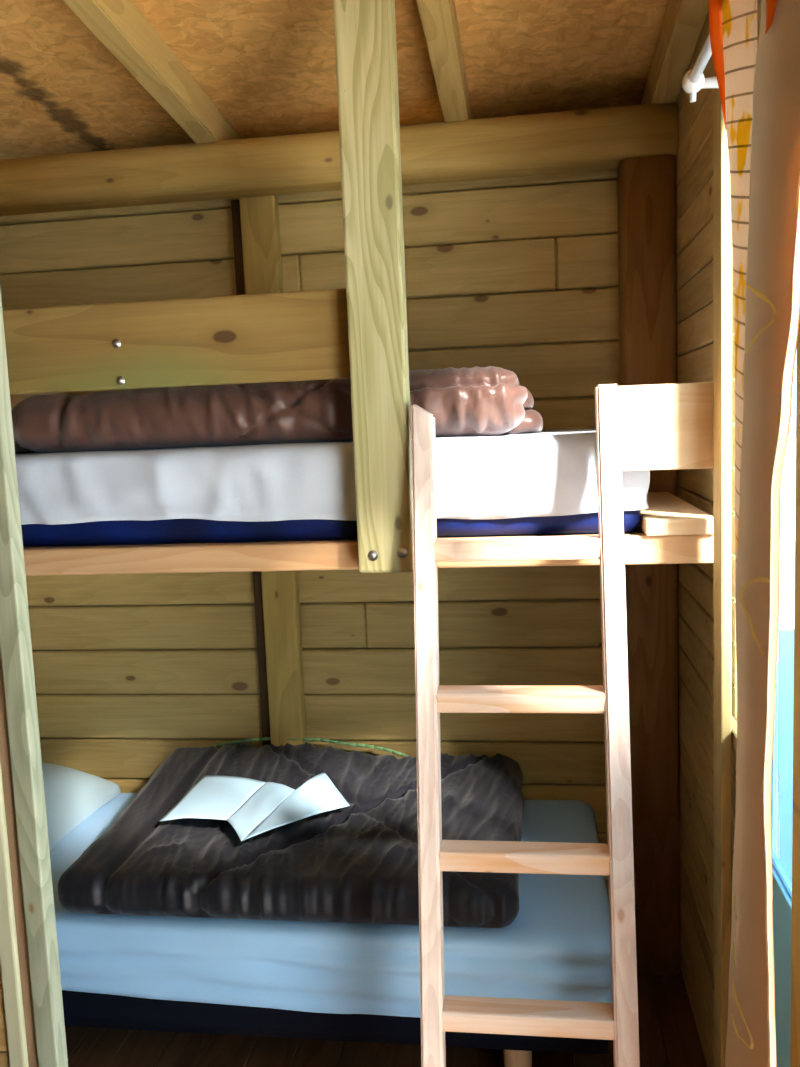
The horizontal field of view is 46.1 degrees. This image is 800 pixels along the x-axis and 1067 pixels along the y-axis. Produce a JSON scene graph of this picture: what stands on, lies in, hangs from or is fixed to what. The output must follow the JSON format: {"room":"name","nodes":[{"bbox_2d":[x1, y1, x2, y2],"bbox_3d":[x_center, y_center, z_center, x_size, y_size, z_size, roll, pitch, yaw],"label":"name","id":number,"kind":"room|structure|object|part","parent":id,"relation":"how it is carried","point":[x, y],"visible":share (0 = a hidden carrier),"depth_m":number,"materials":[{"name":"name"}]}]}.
{"room":"cabin bunk bedroom","nodes":[
{"label":"cabin bunk bedroom","id":0,"kind":"room"},
{"bbox_2d":[0,969,9,1066],"bbox_3d":[-1.379,0.120,1.607,1.410,2.498,0.048,-1,7,8],"label":"wall partition","id":1,"kind":"structure","parent":0,"point":[4,1055],"depth_m":1.57,"materials":[{"name":"brown wood"}]},
{"bbox_2d":[0,760,28,1066],"bbox_3d":[-0.665,0.138,1.512,0.030,2.430,0.063,-1,7,8],"label":"trim","id":2,"kind":"structure","parent":1,"relation":"attached to","point":[9,957],"depth_m":1.55,"materials":[{"name":"beige wood"}]},
{"bbox_2d":[0,651,37,1066],"bbox_3d":[-0.640,0.137,1.508,0.020,2.430,0.044,-1,7,8],"label":"trim","id":3,"kind":"structure","parent":1,"relation":"attached to","point":[4,741],"depth_m":1.54,"materials":[{"name":"beige wood"}]},
{"bbox_2d":[0,287,67,1066],"bbox_3d":[-0.614,0.138,1.494,0.036,2.430,0.035,-1,7,8],"label":"wooden post","id":4,"kind":"object","parent":1,"relation":"attached to","point":[15,634],"depth_m":1.51,"materials":[{"name":"beige wood"}]},
{"bbox_2d":[0,169,619,898],"bbox_3d":[-0.345,0.006,2.835,2.335,2.360,0.322,-1,7,8],"label":"wall","id":5,"kind":"structure","parent":0,"point":[519,275],"depth_m":2.64,"materials":[{"name":"brown wood"}]},
{"bbox_2d":[231,195,306,745],"bbox_3d":[-0.355,0.146,2.664,0.128,2.122,0.049,-1,7,8],"label":"stud","id":6,"kind":"object","parent":5,"relation":"attached to","point":[255,219],"visible":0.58,"depth_m":2.65,"materials":[{"name":"brown wood"}]},
{"bbox_2d":[0,102,677,215],"bbox_3d":[-0.424,-0.963,2.484,2.224,0.127,0.159,-1,7,8],"label":"beam","id":7,"kind":"structure","parent":5,"relation":"attached to","point":[596,139],"depth_m":2.39,"materials":[{"name":"brown wood"}]},
{"bbox_2d":[2,0,712,575],"bbox_3d":[-0.467,-0.547,2.187,2.203,1.183,0.818,-1,7,8],"label":"bunk bed","id":8,"kind":"object","parent":5,"relation":"attached to","point":[357,332],"visible":0.73,"depth_m":1.79,"materials":[{"name":"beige wood"}]},
{"bbox_2d":[21,510,640,546],"bbox_3d":[-0.434,-0.108,2.267,1.909,0.190,0.701,-1,7,8],"label":"mattress","id":9,"kind":"object","parent":8,"relation":"on","point":[167,531],"visible":0.32,"depth_m":1.91,"materials":[{"name":"blue fabric"}]},
{"bbox_2d":[15,428,649,524],"bbox_3d":[-0.435,-0.134,2.266,1.953,0.165,0.751,-1,7,8],"label":"fitted sheet","id":10,"kind":"object","parent":9,"relation":"on","point":[543,473],"visible":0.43,"depth_m":1.87,"materials":[{"name":"white fabric"}]},
{"bbox_2d":[10,392,66,452],"bbox_3d":[-1.059,-0.297,2.319,0.496,0.206,0.652,-1,7,8],"label":"pillow","id":11,"kind":"object","parent":10,"relation":"on","point":[14,399],"visible":0.05,"depth_m":2.17,"materials":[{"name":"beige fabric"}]},
{"bbox_2d":[11,366,542,452],"bbox_3d":[-0.251,-0.276,2.141,1.141,0.146,0.542,-1,7,8],"label":"duvet","id":12,"kind":"object","parent":10,"relation":"on","point":[490,400],"visible":0.84,"depth_m":1.91,"materials":[{"name":"brown fabric"}]},
{"bbox_3d":[-0.493,0.052,1.935,2.195,0.055,0.044,-1,7,8],"label":"rail","id":13,"kind":"part","parent":8,"relation":"part of","materials":[{"name":"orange wood"}]},
{"bbox_3d":[-0.047,-0.514,1.752,0.106,1.181,0.055,-1,7,8],"label":"hanging post","id":14,"kind":"part","parent":8,"relation":"part of","materials":[{"name":"brown wood"}]},
{"bbox_2d":[0,0,668,159],"bbox_3d":[-0.907,-1.055,0.669,2.865,0.427,4.520,-1,7,8],"label":"ceiling","id":15,"kind":"structure","parent":0,"point":[268,66],"depth_m":2.22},
{"bbox_2d":[63,0,241,143],"bbox_3d":[-0.762,-1.000,0.595,0.060,0.472,4.200,-1,7,8],"label":"rafter","id":16,"kind":"object","parent":15,"relation":"attached to","point":[119,25],"visible":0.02,"depth_m":2.05,"materials":[{"name":"brown wood"}]},
{"bbox_2d":[416,0,472,121],"bbox_3d":[-0.122,-1.015,0.503,0.060,0.472,4.200,-1,7,8],"label":"rafter","id":17,"kind":"object","parent":15,"relation":"attached to","point":[438,18],"visible":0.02,"depth_m":2.02,"materials":[{"name":"brown wood"}]},
{"bbox_2d":[641,0,708,104],"bbox_3d":[0.375,-1.026,0.432,0.058,0.472,4.200,-1,7,8],"label":"rafter","id":18,"kind":"object","parent":15,"relation":"attached to","point":[683,22],"visible":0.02,"depth_m":2.02,"materials":[{"name":"brown wood"}]},
{"bbox_2d":[65,968,706,1066],"bbox_3d":[-0.841,1.476,0.852,2.825,0.060,4.190,-1,7,8],"label":"floor","id":19,"kind":"structure","parent":0,"point":[668,1033],"depth_m":2.28,"materials":[{"name":"brown wood"}]},
{"bbox_2d":[62,990,607,1066],"bbox_3d":[-0.442,1.104,2.419,1.870,0.285,0.700,-1,7,8],"label":"bed base","id":20,"kind":"object","parent":19,"relation":"on","point":[81,1009],"visible":0.11,"depth_m":2.03,"materials":[{"name":"black fabric"}]},
{"bbox_3d":[0.256,1.170,2.039,0.066,0.186,0.066,-1,7,8],"label":"leg","id":21,"kind":"part","parent":20,"relation":"part of","materials":[{"name":"brown wood"}]},
{"bbox_3d":[-0.448,0.886,2.390,1.839,0.155,0.691,-1,7,8],"label":"mattress","id":22,"kind":"object","parent":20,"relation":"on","visible":0},
{"bbox_2d":[50,793,611,1017],"bbox_3d":[-0.450,0.883,2.382,1.916,0.180,0.783,-1,7,8],"label":"fitted sheet","id":23,"kind":"object","parent":22,"relation":"on","point":[557,944],"visible":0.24,"depth_m":1.99,"materials":[{"name":"blue fabric"}]},
{"bbox_2d":[42,763,120,850],"bbox_3d":[-1.103,0.726,2.506,0.489,0.165,0.583,-1,7,8],"label":"pillow","id":24,"kind":"object","parent":23,"relation":"on","point":[71,795],"visible":0.48,"depth_m":2.56,"materials":[{"name":"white fabric"}]},
{"bbox_2d":[58,737,523,927],"bbox_3d":[-0.211,0.705,2.323,1.024,0.167,0.749,-1,7,8],"label":"duvet","id":25,"kind":"object","parent":23,"relation":"on","point":[357,862],"visible":0.81,"depth_m":2.13,"materials":[{"name":"black fabric"}]},
{"bbox_2d":[160,772,349,840],"bbox_3d":[-0.345,0.659,2.300,0.445,0.030,0.380,-1,7,8],"label":"open book","id":26,"kind":"object","parent":25,"relation":"on","point":[243,802],"visible":1,"depth_m":2.30,"materials":[{"name":"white paper"}]},
{"bbox_2d":[411,384,639,1066],"bbox_3d":[0.221,0.522,1.683,0.376,1.556,0.346,-1,7,8],"label":"ladder","id":27,"kind":"object","parent":19,"relation":"on","point":[617,1021],"visible":1,"depth_m":1.67,"materials":[{"name":"brown wood"}]},
{"bbox_2d":[617,155,680,975],"bbox_3d":[0.658,0.128,2.476,0.132,2.121,0.139,-1,7,8],"label":"post","id":28,"kind":"object","parent":19,"relation":"on","point":[646,186],"visible":0.81,"depth_m":2.42,"materials":[{"name":"brown wood"}]},
{"bbox_2d":[676,0,779,1066],"bbox_3d":[0.492,0.031,0.647,0.060,2.750,4.400,-1,7,8],"label":"wall","id":29,"kind":"structure","parent":0,"point":[694,156],"depth_m":2.13,"materials":[{"name":"brown wood"}]},
{"bbox_2d":[682,32,718,101],"bbox_3d":[0.408,-0.636,0.775,0.110,0.048,1.549,-1,7,8],"label":"curtain rod","id":30,"kind":"object","parent":29,"relation":"attached to","point":[694,80],"visible":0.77,"depth_m":1.51,"materials":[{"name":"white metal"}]},
{"bbox_3d":[0.370,-0.643,0.772,0.017,0.017,1.535,-1,7,8],"label":"rod","id":31,"kind":"part","parent":30,"relation":"part of","materials":[{"name":"white metal"}]},
{"bbox_2d":[709,0,799,1066],"bbox_3d":[0.459,0.281,1.234,0.084,2.060,0.260,-3,7,-6],"label":"curtain","id":32,"kind":"object","parent":30,"relation":"hanging from","point":[759,88],"visible":1,"depth_m":1.15,"materials":[{"name":"fabric"}]},
{"bbox_3d":[0.469,0.272,1.305,0.028,2.060,0.090,-1,7,8],"label":"striped panel","id":33,"kind":"part","parent":32,"relation":"part of","materials":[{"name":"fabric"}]},
{"bbox_2d":[713,63,731,1066],"bbox_3d":[0.583,0.111,1.698,0.019,2.340,0.074,-1,7,8],"label":"trim","id":34,"kind":"structure","parent":29,"relation":"attached to","point":[722,235],"depth_m":1.67,"materials":[{"name":"beige wood"}]},
{"bbox_2d":[732,716,736,751],"bbox_3d":[0.580,-0.170,1.584,0.020,1.135,0.285,-1,7,8],"label":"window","id":35,"kind":"structure","parent":29,"relation":"in","point":[734,723],"depth_m":1.70,"materials":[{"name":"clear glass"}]},
{"bbox_2d":[771,501,791,897],"bbox_3d":[0.559,-0.079,1.308,0.012,1.250,0.275,-1,7,8],"label":"window","id":36,"kind":"structure","parent":29,"relation":"in","point":[776,862],"depth_m":1.49,"materials":[{"name":"blue paint"}]},
{"bbox_2d":[772,863,791,1066],"bbox_3d":[0.592,0.929,1.426,0.012,0.778,0.276,-1,7,8],"label":"trim","id":37,"kind":"structure","parent":29,"relation":"attached to","point":[782,900],"depth_m":1.43,"materials":[{"name":"blue paint"}]},
{"bbox_2d":[790,182,799,1066],"bbox_3d":[0.547,0.295,1.166,0.090,2.100,0.097,-1,7,8],"label":"window","id":38,"kind":"structure","parent":29,"relation":"attached to","point":[795,938],"depth_m":1.21,"materials":[{"name":"brown wood"}]},
{"label":"outside","id":39,"kind":"structure","parent":0,"visible":0},
{"bbox_2d":[779,629,793,881],"bbox_3d":[7.839,1.002,3.655,13.565,0.060,5.895,-1,7,8],"label":"pond","id":40,"kind":"structure","parent":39,"point":[786,663],"depth_m":4.79,"materials":[{"name":"blue liquid"}]},
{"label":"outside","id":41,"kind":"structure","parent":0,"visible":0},
{"bbox_2d":[780,436,795,628],"bbox_3d":[19.775,-2.697,31.232,29.565,0.070,52.495,-1,7,8],"label":"sky","id":42,"kind":"structure","parent":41,"point":[787,520],"depth_m":12.31,"materials":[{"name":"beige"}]}
]}

